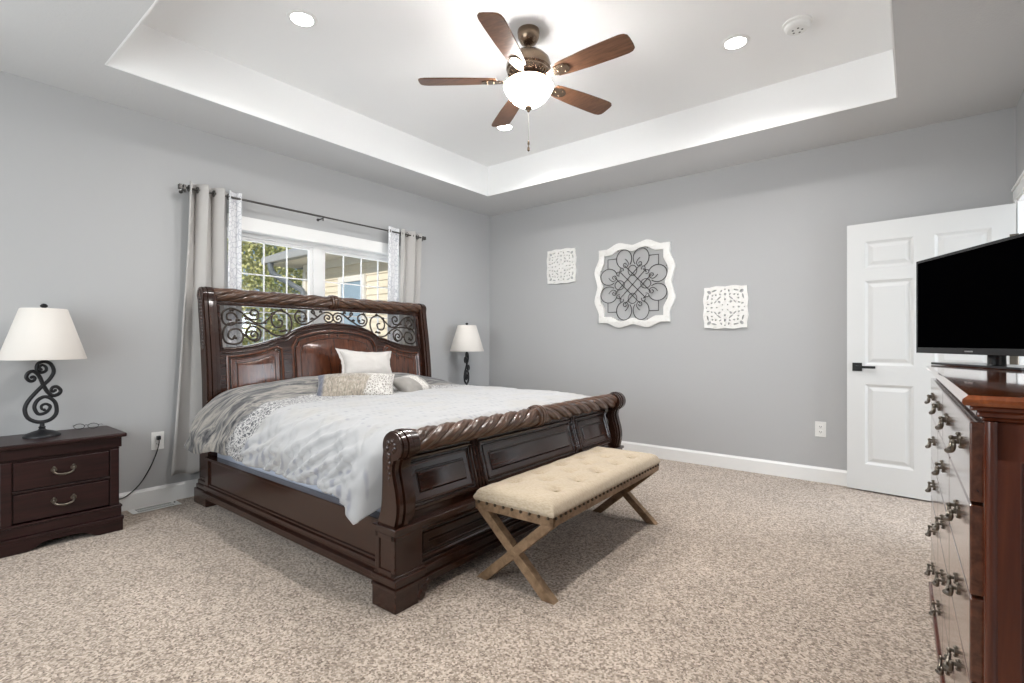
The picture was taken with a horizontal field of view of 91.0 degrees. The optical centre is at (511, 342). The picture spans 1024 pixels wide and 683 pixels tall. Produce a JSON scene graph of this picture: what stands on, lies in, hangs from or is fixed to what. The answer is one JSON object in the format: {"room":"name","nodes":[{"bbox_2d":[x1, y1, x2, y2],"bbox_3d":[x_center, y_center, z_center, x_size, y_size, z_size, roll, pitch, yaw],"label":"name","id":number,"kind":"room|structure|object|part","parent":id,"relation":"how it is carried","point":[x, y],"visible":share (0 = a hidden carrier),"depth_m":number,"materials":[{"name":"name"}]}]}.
{"room":"bedroom","nodes":[
{"label":"bedroom","id":0,"kind":"room"},
{"bbox_2d":[0,71,488,492],"bbox_3d":[-2.136,-0.462,4.129,0.140,3.194,6.040,0,0,39],"label":"wall","id":1,"kind":"structure","parent":0,"point":[94,216],"depth_m":3.43,"materials":[{"name":"grey paint"}]},
{"bbox_2d":[119,436,160,499],"bbox_3d":[-2.572,0.853,3.433,0.030,0.396,0.299,0,0,39],"label":"power cord","id":2,"kind":"object","parent":1,"relation":"attached to","point":[157,437],"visible":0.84,"depth_m":3.50,"materials":[{"name":"black plastic"}]},
{"bbox_2d":[151,431,163,449],"bbox_3d":[-2.501,0.691,3.553,0.008,0.124,0.078,0,0,39],"label":"wall outlet","id":3,"kind":"object","parent":1,"relation":"attached to","point":[154,443],"visible":1,"depth_m":3.55,"materials":[{"name":"white plastic"}]},
{"bbox_2d":[119,478,198,511],"bbox_3d":[-2.119,1.074,4.026,0.015,0.122,5.900,0,0,39],"label":"baseboard","id":4,"kind":"structure","parent":1,"relation":"attached to","point":[145,497],"depth_m":3.54,"materials":[{"name":"white wood"}]},
{"bbox_2d":[178,183,425,240],"bbox_3d":[-1.679,-1.106,4.505,0.105,0.052,2.312,0,0,39],"label":"curtain rod","id":5,"kind":"object","parent":1,"relation":"attached to","point":[183,187],"visible":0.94,"depth_m":4.21,"materials":[{"name":"grey metal"}]},
{"bbox_2d":[171,181,227,475],"bbox_3d":[-2.254,-0.103,3.735,0.109,2.115,0.476,0,0,39],"label":"curtain","id":6,"kind":"object","parent":5,"relation":"hanging from","point":[207,253],"visible":0.66,"depth_m":3.69,"materials":[{"name":"grey fabric"}]},
{"bbox_2d":[227,190,241,346],"bbox_3d":[-2.136,-0.102,3.892,0.056,2.115,0.137,0,0,28],"label":"curtain","id":7,"kind":"object","parent":5,"relation":"hanging from","point":[235,206],"visible":0.44,"depth_m":3.90,"materials":[{"name":"grey fabric"}]},
{"bbox_2d":[387,226,398,342],"bbox_3d":[-1.197,-0.102,5.066,0.051,2.115,0.150,0,0,29],"label":"curtain","id":8,"kind":"object","parent":5,"relation":"hanging from","point":[393,238],"visible":0.54,"depth_m":5.07,"materials":[{"name":"grey fabric"}]},
{"bbox_2d":[399,229,421,345],"bbox_3d":[-1.056,-0.103,5.240,0.099,2.116,0.284,0,0,39],"label":"curtain","id":9,"kind":"object","parent":5,"relation":"hanging from","point":[411,246],"visible":0.52,"depth_m":5.24,"materials":[{"name":"grey fabric"}]},
{"bbox_2d":[227,229,399,342],"bbox_3d":[-1.783,-0.273,4.589,0.047,1.255,1.900,0,0,39],"label":"window","id":10,"kind":"structure","parent":1,"relation":"in","point":[316,253],"depth_m":4.56,"materials":[{"name":"white"}]},
{"bbox_2d":[227,213,400,257],"bbox_3d":[-1.729,-0.275,4.546,0.095,1.459,2.100,0,0,39],"label":"trim","id":11,"kind":"structure","parent":1,"relation":"attached to","point":[249,225],"depth_m":4.44,"materials":[{"name":"white wood"}]},
{"bbox_2d":[0,459,939,682],"bbox_3d":[0.902,1.195,2.164,7.340,0.120,7.040,0,0,39],"label":"floor","id":12,"kind":"structure","parent":0,"point":[741,576],"depth_m":2.23,"materials":[{"name":"carpet"}]},
{"bbox_2d":[0,425,126,558],"bbox_3d":[-2.684,0.840,2.967,0.428,0.590,0.574,0,0,39],"label":"nightstand","id":13,"kind":"object","parent":12,"relation":"on","point":[65,484],"visible":1,"depth_m":2.83,"materials":[{"name":"brown wood"}]},
{"bbox_2d":[0,304,86,438],"bbox_3d":[-2.737,0.158,2.943,0.388,0.775,0.388,0,0,39],"label":"table lamp","id":14,"kind":"object","parent":13,"relation":"on","point":[44,334],"visible":1,"depth_m":2.87,"materials":[{"name":"white fabric"}]},
{"bbox_3d":[-2.740,0.286,2.940,0.021,0.371,0.174,0,0,39],"label":"scroll stem","id":15,"kind":"part","parent":14,"relation":"part of","materials":[{"name":"black metal"}]},
{"bbox_3d":[-2.737,-0.051,2.943,0.388,0.296,0.388,0,0,39],"label":"lamp shade","id":16,"kind":"part","parent":14,"relation":"part of","materials":[{"name":"white fabric"}]},
{"bbox_3d":[-2.551,0.895,2.861,0.032,0.151,0.410,0,0,39],"label":"drawer","id":17,"kind":"part","parent":13,"relation":"part of","materials":[{"name":"brown wood"}]},
{"bbox_3d":[-2.551,0.723,2.861,0.032,0.148,0.410,0,0,39],"label":"drawer","id":18,"kind":"part","parent":13,"relation":"part of","materials":[{"name":"brown wood"}]},
{"bbox_3d":[-2.530,0.891,2.844,0.032,0.054,0.112,0,0,39],"label":"drawer handle","id":19,"kind":"part","parent":13,"relation":"part of","materials":[{"name":"grey metal"}]},
{"bbox_3d":[-2.530,0.719,2.844,0.032,0.054,0.112,0,0,39],"label":"drawer handle","id":20,"kind":"part","parent":13,"relation":"part of","materials":[{"name":"grey metal"}]},
{"bbox_2d":[127,500,181,513],"bbox_3d":[-2.454,1.127,3.462,0.122,0.016,0.284,0,0,39],"label":"floor vent","id":21,"kind":"object","parent":12,"relation":"in","point":[170,503],"visible":1,"depth_m":3.45,"materials":[{"name":"white plastic"}]},
{"bbox_2d":[194,286,625,614],"bbox_3d":[-0.709,0.358,3.689,2.444,1.554,2.229,0,0,39],"label":"sleigh bed","id":22,"kind":"object","parent":12,"relation":"on","point":[428,524],"visible":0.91,"depth_m":2.85,"materials":[{"name":"brown wood"}]},
{"bbox_3d":[-2.174,0.144,3.610,0.212,1.102,0.102,0,0,39],"label":"headboard post","id":23,"kind":"part","parent":22,"relation":"part of","materials":[{"name":"brown wood"}]},
{"bbox_3d":[-1.942,0.333,3.823,0.059,0.626,0.432,0,0,39],"label":"raised panel","id":24,"kind":"part","parent":22,"relation":"part of","materials":[{"name":"brown wood"}]},
{"bbox_3d":[-1.942,0.333,3.823,0.046,0.590,0.396,0,0,39],"label":"panel moulding","id":25,"kind":"part","parent":22,"relation":"part of","materials":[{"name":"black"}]},
{"bbox_3d":[-1.885,-0.353,4.033,0.108,0.108,0.960,0,0,39],"label":"rope moulding","id":26,"kind":"part","parent":22,"relation":"part of","materials":[{"name":"brown wood"}]},
{"bbox_2d":[221,307,333,344],"bbox_3d":[-1.844,-0.131,4.052,0.056,0.297,0.926,0,0,39],"label":"grille","id":27,"kind":"object","parent":22,"relation":"attached to","point":[318,333],"depth_m":4.09,"materials":[{"name":"grey metal"}]},
{"bbox_3d":[-1.327,0.931,2.866,2.020,0.284,0.075,0,0,39],"label":"rail","id":28,"kind":"part","parent":22,"relation":"part of","materials":[{"name":"brown wood"}]},
{"bbox_2d":[217,453,380,511],"bbox_3d":[-0.691,0.694,3.686,2.000,0.438,1.980,0,0,39],"label":"mattress","id":29,"kind":"object","parent":22,"relation":"on","point":[229,458],"visible":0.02,"depth_m":3.01,"materials":[{"name":"grey"}]},
{"bbox_2d":[184,373,607,524],"bbox_3d":[-0.670,0.531,3.670,2.042,0.545,2.392,0,0,39],"label":"comforter","id":30,"kind":"object","parent":29,"relation":"on","point":[334,444],"visible":0.81,"depth_m":2.85,"materials":[{"name":"white fabric"}]},
{"bbox_2d":[317,373,394,395],"bbox_3d":[-1.155,0.329,3.723,0.563,0.207,0.224,0,0,-14],"label":"pillow","id":31,"kind":"object","parent":30,"relation":"on","point":[343,384],"visible":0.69,"depth_m":3.67,"materials":[{"name":"beige fabric"}]},
{"bbox_2d":[335,348,391,373],"bbox_3d":[-1.240,0.195,4.302,0.530,0.305,0.207,0,0,-38],"label":"pillow","id":32,"kind":"object","parent":30,"relation":"on","point":[351,361],"visible":0.73,"depth_m":4.22,"materials":[{"name":"grey fabric"}]},
{"bbox_2d":[393,375,431,391],"bbox_3d":[-0.811,0.348,4.107,0.192,0.166,0.442,0,0,16],"label":"pillow","id":33,"kind":"object","parent":30,"relation":"on","point":[409,383],"visible":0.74,"depth_m":3.98,"materials":[{"name":"grey fabric"}]},
{"bbox_3d":[-1.546,0.258,4.396,0.128,1.155,2.000,0,0,39],"label":"headboard","id":34,"kind":"part","parent":22,"relation":"part of","materials":[{"name":"brown wood"}]},
{"bbox_3d":[-1.515,0.268,4.372,0.077,0.757,0.822,0,0,39],"label":"raised panel","id":35,"kind":"part","parent":22,"relation":"part of","materials":[{"name":"brown wood"}]},
{"bbox_3d":[-1.515,0.268,4.372,0.064,0.721,0.786,0,0,39],"label":"panel moulding","id":36,"kind":"part","parent":22,"relation":"part of","materials":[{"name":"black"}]},
{"bbox_2d":[332,312,415,343],"bbox_3d":[-1.277,-0.131,4.763,0.056,0.297,0.926,0,0,39],"label":"grille","id":37,"kind":"object","parent":22,"relation":"attached to","point":[342,333],"depth_m":4.64,"materials":[{"name":"grey metal"}]},
{"bbox_3d":[-1.267,-0.353,4.807,0.108,0.108,0.960,0,0,39],"label":"rope moulding","id":38,"kind":"part","parent":22,"relation":"part of","materials":[{"name":"brown wood"}]},
{"bbox_3d":[-0.488,0.577,2.175,0.167,0.413,0.112,0,0,38],"label":"scroll post","id":39,"kind":"part","parent":22,"relation":"part of","materials":[{"name":"brown wood"}]},
{"bbox_3d":[-1.074,0.333,4.909,0.059,0.626,0.432,0,0,39],"label":"raised panel","id":40,"kind":"part","parent":22,"relation":"part of","materials":[{"name":"brown wood"}]},
{"bbox_3d":[-1.075,0.333,4.909,0.046,0.590,0.396,0,0,39],"label":"panel moulding","id":41,"kind":"part","parent":22,"relation":"part of","materials":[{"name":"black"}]},
{"bbox_3d":[-0.918,0.144,5.182,0.212,1.102,0.102,0,0,39],"label":"headboard post","id":42,"kind":"part","parent":22,"relation":"part of","materials":[{"name":"brown wood"}]},
{"bbox_3d":[-0.334,0.631,2.414,0.062,0.203,0.420,0,0,38],"label":"panel moulding","id":43,"kind":"part","parent":22,"relation":"part of","materials":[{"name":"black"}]},
{"bbox_3d":[-0.333,0.632,2.413,0.075,0.238,0.456,0,0,38],"label":"raised panel","id":44,"kind":"part","parent":22,"relation":"part of","materials":[{"name":"brown wood"}]},
{"bbox_3d":[0.145,0.905,2.995,0.010,0.116,1.839,0,0,38],"label":"panel moulding","id":45,"kind":"part","parent":22,"relation":"part of","materials":[{"name":"black wood"}]},
{"bbox_3d":[0.146,0.905,2.994,0.022,0.152,1.872,0,0,38],"label":"panel","id":46,"kind":"part","parent":22,"relation":"part of","materials":[{"name":"brown wood"}]},
{"bbox_3d":[-0.165,0.435,2.593,0.112,0.112,0.985,0,0,38],"label":"rope moulding","id":47,"kind":"part","parent":22,"relation":"part of","materials":[{"name":"brown wood"}]},
{"bbox_3d":[0.122,0.762,3.012,0.157,0.635,2.200,0,0,38],"label":"footboard","id":48,"kind":"part","parent":22,"relation":"part of","materials":[{"name":"brown wood"}]},
{"bbox_3d":[0.125,0.632,3.010,0.075,0.238,0.942,0,0,38],"label":"raised panel","id":49,"kind":"part","parent":22,"relation":"part of","materials":[{"name":"brown wood"}]},
{"bbox_3d":[0.124,0.631,3.011,0.062,0.203,0.906,0,0,38],"label":"panel moulding","id":50,"kind":"part","parent":22,"relation":"part of","materials":[{"name":"black wood"}]},
{"bbox_3d":[0.453,0.435,3.398,0.112,0.112,0.985,0,0,38],"label":"rope moulding","id":51,"kind":"part","parent":22,"relation":"part of","materials":[{"name":"brown wood"}]},
{"bbox_3d":[0.583,0.632,3.607,0.075,0.238,0.456,0,0,38],"label":"raised panel","id":52,"kind":"part","parent":22,"relation":"part of","materials":[{"name":"brown wood"}]},
{"bbox_3d":[0.582,0.631,3.608,0.062,0.203,0.420,0,0,38],"label":"panel moulding","id":53,"kind":"part","parent":22,"relation":"part of","materials":[{"name":"black wood"}]},
{"bbox_3d":[0.773,0.577,3.819,0.167,0.413,0.112,0,0,38],"label":"scroll post","id":54,"kind":"part","parent":22,"relation":"part of","materials":[{"name":"brown wood"}]},
{"bbox_2d":[473,446,659,604],"bbox_3d":[0.373,0.909,2.801,0.463,0.453,1.262,0,0,37],"label":"bench","id":55,"kind":"object","parent":12,"relation":"on","point":[548,496],"visible":1,"depth_m":2.42,"materials":[{"name":"beige fabric"}]},
{"bbox_3d":[0.017,0.967,2.326,0.442,0.336,0.044,0,0,37],"label":"leg","id":56,"kind":"part","parent":55,"relation":"part of","materials":[{"name":"brown wood"}]},
{"bbox_3d":[0.017,0.967,2.326,0.442,0.336,0.043,0,0,37],"label":"leg","id":57,"kind":"part","parent":55,"relation":"part of","materials":[{"name":"brown wood"}]},
{"bbox_2d":[473,446,659,517],"bbox_3d":[0.373,0.720,2.801,0.458,0.076,1.258,0,0,37],"label":"cushion","id":58,"kind":"object","parent":55,"relation":"on","point":[559,488],"depth_m":2.52,"materials":[{"name":"fabric"}]},
{"bbox_3d":[0.373,0.778,2.801,0.444,0.043,1.244,0,0,37],"label":"seat frame","id":59,"kind":"part","parent":55,"relation":"part of","materials":[{"name":"brown wood"}]},
{"bbox_3d":[0.730,0.967,3.276,0.442,0.336,0.044,0,0,37],"label":"leg","id":60,"kind":"part","parent":55,"relation":"part of","materials":[{"name":"brown wood"}]},
{"bbox_3d":[0.730,0.967,3.276,0.442,0.336,0.043,0,0,37],"label":"leg","id":61,"kind":"part","parent":55,"relation":"part of","materials":[{"name":"brown wood"}]},
{"bbox_2d":[924,365,1023,682],"bbox_3d":[1.510,0.617,1.447,0.468,1.037,1.620,0,0,38],"label":"dresser","id":62,"kind":"object","parent":12,"relation":"on","point":[976,486],"visible":1,"depth_m":0.96,"materials":[{"name":"brown wood"}]},
{"bbox_3d":[1.686,0.226,2.034,0.030,0.046,0.084,0,0,38],"label":"drawer pull","id":63,"kind":"part","parent":62,"relation":"part of","materials":[{"name":"grey metal"}]},
{"bbox_3d":[1.686,0.918,2.034,0.030,0.046,0.084,0,0,38],"label":"drawer pull","id":64,"kind":"part","parent":62,"relation":"part of","materials":[{"name":"grey metal"}]},
{"bbox_3d":[1.648,0.395,1.984,0.030,0.046,0.084,0,0,38],"label":"drawer pull","id":65,"kind":"part","parent":62,"relation":"part of","materials":[{"name":"grey metal"}]},
{"bbox_3d":[1.648,0.568,1.984,0.030,0.046,0.084,0,0,38],"label":"drawer pull","id":66,"kind":"part","parent":62,"relation":"part of","materials":[{"name":"grey metal"}]},
{"bbox_3d":[1.648,0.742,1.984,0.030,0.046,0.084,0,0,38],"label":"drawer pull","id":67,"kind":"part","parent":62,"relation":"part of","materials":[{"name":"grey metal"}]},
{"bbox_3d":[1.454,0.226,1.733,0.030,0.046,0.084,0,0,38],"label":"drawer pull","id":68,"kind":"part","parent":62,"relation":"part of","materials":[{"name":"grey metal"}]},
{"bbox_3d":[1.668,0.571,1.969,0.026,0.162,0.504,0,0,38],"label":"drawer","id":69,"kind":"part","parent":62,"relation":"part of","materials":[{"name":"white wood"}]},
{"bbox_3d":[1.668,0.745,1.969,0.026,0.174,0.504,0,0,38],"label":"drawer","id":70,"kind":"part","parent":62,"relation":"part of","materials":[{"name":"brown wood"}]},
{"bbox_3d":[1.454,0.918,1.733,0.030,0.046,0.084,0,0,38],"label":"drawer pull","id":71,"kind":"part","parent":62,"relation":"part of","materials":[{"name":"grey metal"}]},
{"bbox_3d":[1.668,0.398,1.969,0.026,0.173,0.504,0,0,38],"label":"drawer","id":72,"kind":"part","parent":62,"relation":"part of","materials":[{"name":"brown wood"}]},
{"bbox_3d":[1.590,0.921,1.868,0.026,0.166,0.759,0,0,38],"label":"drawer","id":73,"kind":"part","parent":62,"relation":"part of","materials":[{"name":"brown wood"}]},
{"bbox_3d":[1.337,0.395,1.580,0.030,0.046,0.084,0,0,38],"label":"drawer pull","id":74,"kind":"part","parent":62,"relation":"part of","materials":[{"name":"grey metal"}]},
{"bbox_3d":[1.337,0.568,1.580,0.030,0.046,0.084,0,0,38],"label":"drawer pull","id":75,"kind":"part","parent":62,"relation":"part of","materials":[{"name":"grey metal"}]},
{"bbox_3d":[1.337,0.742,1.580,0.030,0.046,0.084,0,0,38],"label":"drawer pull","id":76,"kind":"part","parent":62,"relation":"part of","materials":[{"name":"grey metal"}]},
{"bbox_3d":[1.590,0.229,1.868,0.026,0.154,0.759,0,0,38],"label":"drawer","id":77,"kind":"part","parent":62,"relation":"part of","materials":[{"name":"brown wood"}]},
{"bbox_3d":[1.219,0.226,1.428,0.030,0.046,0.084,0,0,38],"label":"drawer pull","id":78,"kind":"part","parent":62,"relation":"part of","materials":[{"name":"grey metal"}]},
{"bbox_3d":[1.219,0.918,1.428,0.030,0.046,0.084,0,0,38],"label":"drawer pull","id":79,"kind":"part","parent":62,"relation":"part of","materials":[{"name":"grey metal"}]},
{"bbox_3d":[1.357,0.745,1.565,0.026,0.174,0.504,0,0,38],"label":"drawer","id":80,"kind":"part","parent":62,"relation":"part of","materials":[{"name":"brown wood"}]},
{"bbox_3d":[1.357,0.571,1.565,0.026,0.162,0.504,0,0,38],"label":"drawer","id":81,"kind":"part","parent":62,"relation":"part of","materials":[{"name":"brown wood"}]},
{"bbox_3d":[1.357,0.398,1.565,0.026,0.173,0.504,0,0,38],"label":"drawer","id":82,"kind":"part","parent":62,"relation":"part of","materials":[{"name":"brown wood"}]},
{"bbox_3d":[1.123,0.921,1.262,0.026,0.166,0.759,0,0,38],"label":"drawer","id":83,"kind":"part","parent":62,"relation":"part of","materials":[{"name":"brown wood"}]},
{"bbox_3d":[1.025,0.395,1.176,0.030,0.046,0.084,0,0,38],"label":"drawer pull","id":84,"kind":"part","parent":62,"relation":"part of","materials":[{"name":"grey metal"}]},
{"bbox_3d":[1.025,0.568,1.176,0.030,0.046,0.084,0,0,38],"label":"drawer pull","id":85,"kind":"part","parent":62,"relation":"part of","materials":[{"name":"grey metal"}]},
{"bbox_3d":[1.025,0.742,1.176,0.030,0.046,0.084,0,0,38],"label":"drawer pull","id":86,"kind":"part","parent":62,"relation":"part of","materials":[{"name":"grey metal"}]},
{"bbox_3d":[0.987,0.226,1.127,0.030,0.046,0.084,0,0,38],"label":"drawer pull","id":87,"kind":"part","parent":62,"relation":"part of","materials":[{"name":"grey metal"}]},
{"bbox_3d":[1.046,0.745,1.161,0.026,0.174,0.504,0,0,38],"label":"drawer","id":88,"kind":"part","parent":62,"relation":"part of","materials":[{"name":"brown wood"}]},
{"bbox_3d":[1.123,0.229,1.262,0.026,0.154,0.759,0,0,38],"label":"drawer","id":89,"kind":"part","parent":62,"relation":"part of","materials":[{"name":"brown wood"}]},
{"bbox_3d":[1.046,0.398,1.161,0.026,0.173,0.504,0,0,38],"label":"drawer","id":90,"kind":"part","parent":62,"relation":"part of","materials":[{"name":"brown wood"}]},
{"bbox_3d":[1.046,0.571,1.161,0.026,0.162,0.504,0,0,38],"label":"drawer","id":91,"kind":"part","parent":62,"relation":"part of","materials":[{"name":"brown wood"}]},
{"bbox_2d":[916,233,1023,370],"bbox_3d":[1.924,-0.143,2.019,0.180,0.482,0.725,0,0,12],"label":"television","id":92,"kind":"object","parent":62,"relation":"on","point":[970,301],"visible":1,"depth_m":2.01,"materials":[{"name":"black plastic"}]},
{"bbox_3d":[0.896,0.586,0.940,0.022,0.878,0.022,0,0,38],"label":"corner moulding","id":93,"kind":"part","parent":62,"relation":"part of","materials":[{"name":"brown wood"}]},
{"bbox_3d":[-0.438,0.840,5.780,0.428,0.590,0.574,0,0,39],"label":"nightstand","id":94,"kind":"object","parent":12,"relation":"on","visible":0},
{"bbox_2d":[450,323,483,384],"bbox_3d":[-0.514,0.158,5.733,0.388,0.775,0.388,0,0,15],"label":"table lamp","id":95,"kind":"object","parent":94,"relation":"on","point":[466,339],"visible":0.94,"depth_m":5.62,"materials":[{"name":"white fabric"}]},
{"bbox_3d":[-0.515,0.286,5.729,0.021,0.371,0.174,0,0,15],"label":"scroll stem","id":96,"kind":"part","parent":95,"relation":"part of","materials":[{"name":"black metal"}]},
{"bbox_3d":[-0.514,-0.051,5.733,0.388,0.296,0.388,0,0,15],"label":"lamp shade","id":97,"kind":"part","parent":95,"relation":"part of","materials":[{"name":"white fabric"}]},
{"bbox_2d":[0,0,1023,215],"bbox_3d":[-0.283,-1.825,2.560,4.994,0.468,6.180,0,0,39],"label":"ceiling","id":98,"kind":"structure","parent":0,"point":[349,80],"depth_m":3.40,"materials":[{"name":"white paint"}]},
{"bbox_2d":[286,9,317,27],"bbox_3d":[-1.237,-1.906,2.963,0.172,0.006,0.172,0,0,39],"label":"recessed light","id":99,"kind":"object","parent":98,"relation":"in","point":[298,17],"visible":1,"depth_m":2.95,"materials":[{"name":"white"}]},
{"bbox_2d":[495,123,513,130],"bbox_3d":[-0.065,-1.906,4.446,0.172,0.006,0.172,0,0,39],"label":"recessed light","id":100,"kind":"object","parent":98,"relation":"in","point":[510,126],"visible":0.74,"depth_m":4.45,"materials":[{"name":"white glass"}]},
{"bbox_2d":[418,12,634,151],"bbox_3d":[0.142,-1.539,3.048,1.275,0.740,1.333,0,0,39],"label":"ceiling fan","id":101,"kind":"object","parent":98,"relation":"hanging from","point":[528,85],"visible":1,"depth_m":2.97,"materials":[{"name":"brown wood"}]},
{"bbox_3d":[-0.333,-1.603,3.087,0.477,0.036,0.140,0,0,1],"label":"blade","id":102,"kind":"part","parent":101,"relation":"part of","materials":[{"name":"brown wood"}]},
{"bbox_3d":[-0.041,-1.603,2.669,0.140,0.036,0.477,0,0,19],"label":"blade","id":103,"kind":"part","parent":101,"relation":"part of","materials":[{"name":"brown wood"}]},
{"bbox_3d":[-0.025,-1.603,3.494,0.140,0.036,0.477,0,0,-17],"label":"blade","id":104,"kind":"part","parent":101,"relation":"part of","materials":[{"name":"brown wood"}]},
{"bbox_3d":[0.101,-1.515,3.079,0.302,0.144,0.302,0,0,39],"label":"lamp shade","id":105,"kind":"part","parent":101,"relation":"part of","materials":[{"name":"white glass"}]},
{"bbox_3d":[0.457,-1.603,3.327,0.477,0.036,0.140,0,0,-35],"label":"blade","id":106,"kind":"part","parent":101,"relation":"part of","materials":[{"name":"brown wood"}]},
{"bbox_3d":[0.449,-1.603,2.821,0.479,0.036,0.142,0,0,39],"label":"blade","id":107,"kind":"part","parent":101,"relation":"part of","materials":[{"name":"brown wood"}]},
{"bbox_2d":[721,34,749,50],"bbox_3d":[1.420,-1.906,3.197,0.172,0.006,0.172,0,0,39],"label":"recessed light","id":108,"kind":"object","parent":98,"relation":"in","point":[734,42],"visible":1,"depth_m":3.19,"materials":[{"name":"white glass"}]},
{"bbox_2d":[782,14,811,35],"bbox_3d":[1.702,-1.885,3.002,0.156,0.048,0.156,0,0,39],"label":"smoke detector","id":109,"kind":"object","parent":98,"relation":"attached to","point":[796,25],"visible":1,"depth_m":2.97,"materials":[{"name":"white plastic"}]},
{"bbox_2d":[489,107,1015,470],"bbox_3d":[1.656,-0.462,4.876,4.854,3.194,0.140,0,0,39],"label":"wall","id":110,"kind":"structure","parent":0,"point":[776,227],"depth_m":4.54,"materials":[{"name":"grey paint"}]},
{"bbox_2d":[547,248,576,283],"bbox_3d":[0.555,-0.860,5.653,0.390,0.390,0.016,0,0,39],"label":"panel","id":111,"kind":"object","parent":110,"relation":"attached to","point":[562,265],"visible":1,"depth_m":5.64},
{"bbox_2d":[594,239,675,327],"bbox_3d":[1.228,-0.592,5.107,0.874,0.874,0.040,0,0,39],"label":"wall medallion","id":112,"kind":"object","parent":110,"relation":"attached to","point":[665,246],"visible":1,"depth_m":5.06,"materials":[{"name":"grey metal"}]},
{"bbox_2d":[703,285,748,328],"bbox_3d":[1.931,-0.322,4.555,0.390,0.390,0.016,0,0,39],"label":"panel","id":113,"kind":"object","parent":110,"relation":"attached to","point":[726,308],"visible":1,"depth_m":4.54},
{"bbox_2d":[621,441,846,485],"bbox_3d":[1.559,1.074,4.855,4.699,0.122,0.015,0,0,39],"label":"baseboard","id":114,"kind":"structure","parent":110,"relation":"attached to","point":[782,469],"depth_m":4.44,"materials":[{"name":"white"}]},
{"bbox_2d":[815,421,825,436],"bbox_3d":[2.513,0.704,4.098,0.078,0.124,0.008,0,0,39],"label":"wall outlet","id":115,"kind":"object","parent":110,"relation":"attached to","point":[820,427],"visible":1,"depth_m":4.10,"materials":[{"name":"white plastic"}]},
{"bbox_2d":[847,203,1018,500],"bbox_3d":[2.962,0.106,3.604,0.944,2.033,0.108,0,0,44],"label":"door","id":116,"kind":"structure","parent":110,"relation":"in","point":[889,383],"depth_m":3.72,"materials":[{"name":"white paint"}]},
{"bbox_3d":[2.701,0.185,3.854,0.149,0.064,0.108,0,0,44],"label":"handle","id":117,"kind":"part","parent":116,"relation":"part of","materials":[{"name":"black metal"}]},
{"bbox_2d":[1016,89,1023,180],"bbox_3d":[1.614,-0.462,1.046,0.140,3.194,5.900,0,0,39],"label":"wall","id":118,"kind":"structure","parent":0,"point":[1020,105],"depth_m":3.25,"materials":[{"name":"grey paint"}]},
{"bbox_2d":[1011,170,1023,364],"bbox_3d":[3.067,0.052,2.880,0.178,2.165,1.130,0,0,39],"label":"trim","id":119,"kind":"structure","parent":118,"relation":"attached to","point":[1018,188],"depth_m":3.27,"materials":[{"name":"white wood"}]},
{"label":"outside","id":120,"kind":"structure","parent":0,"visible":0},
{"bbox_3d":[-12.069,1.610,15.744,29.840,0.250,50.000,0,0,39],"label":"ground","id":121,"kind":"structure","parent":120,"visible":0},
{"bbox_2d":[227,238,302,345],"bbox_3d":[-7.146,-1.655,12.988,4.592,6.292,4.639,0,0,-42],"label":"leafy tree","id":122,"kind":"object","parent":121,"relation":"on","point":[249,283],"visible":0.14,"depth_m":12.13,"materials":[{"name":"green plant"}]},
{"bbox_2d":[282,270,301,328],"bbox_3d":[-5.632,-1.057,18.028,4.837,5.099,4.911,0,0,39],"label":"leafy tree","id":123,"kind":"object","parent":121,"relation":"on","point":[294,270],"visible":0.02,"depth_m":16.91,"materials":[{"name":"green plant"}]},
{"bbox_2d":[261,248,387,338],"bbox_3d":[-1.163,-0.840,10.140,5.520,4.650,5.150,0,0,39],"label":"house wing","id":124,"kind":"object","parent":121,"relation":"on","point":[297,258],"visible":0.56,"depth_m":8.94,"materials":[{"name":"beige"}]},
{"bbox_3d":[-2.812,-0.445,8.859,0.620,1.280,0.030,0,0,39],"label":"pane","id":125,"kind":"part","parent":124,"relation":"part of","materials":[{"name":"blue"}]}
]}

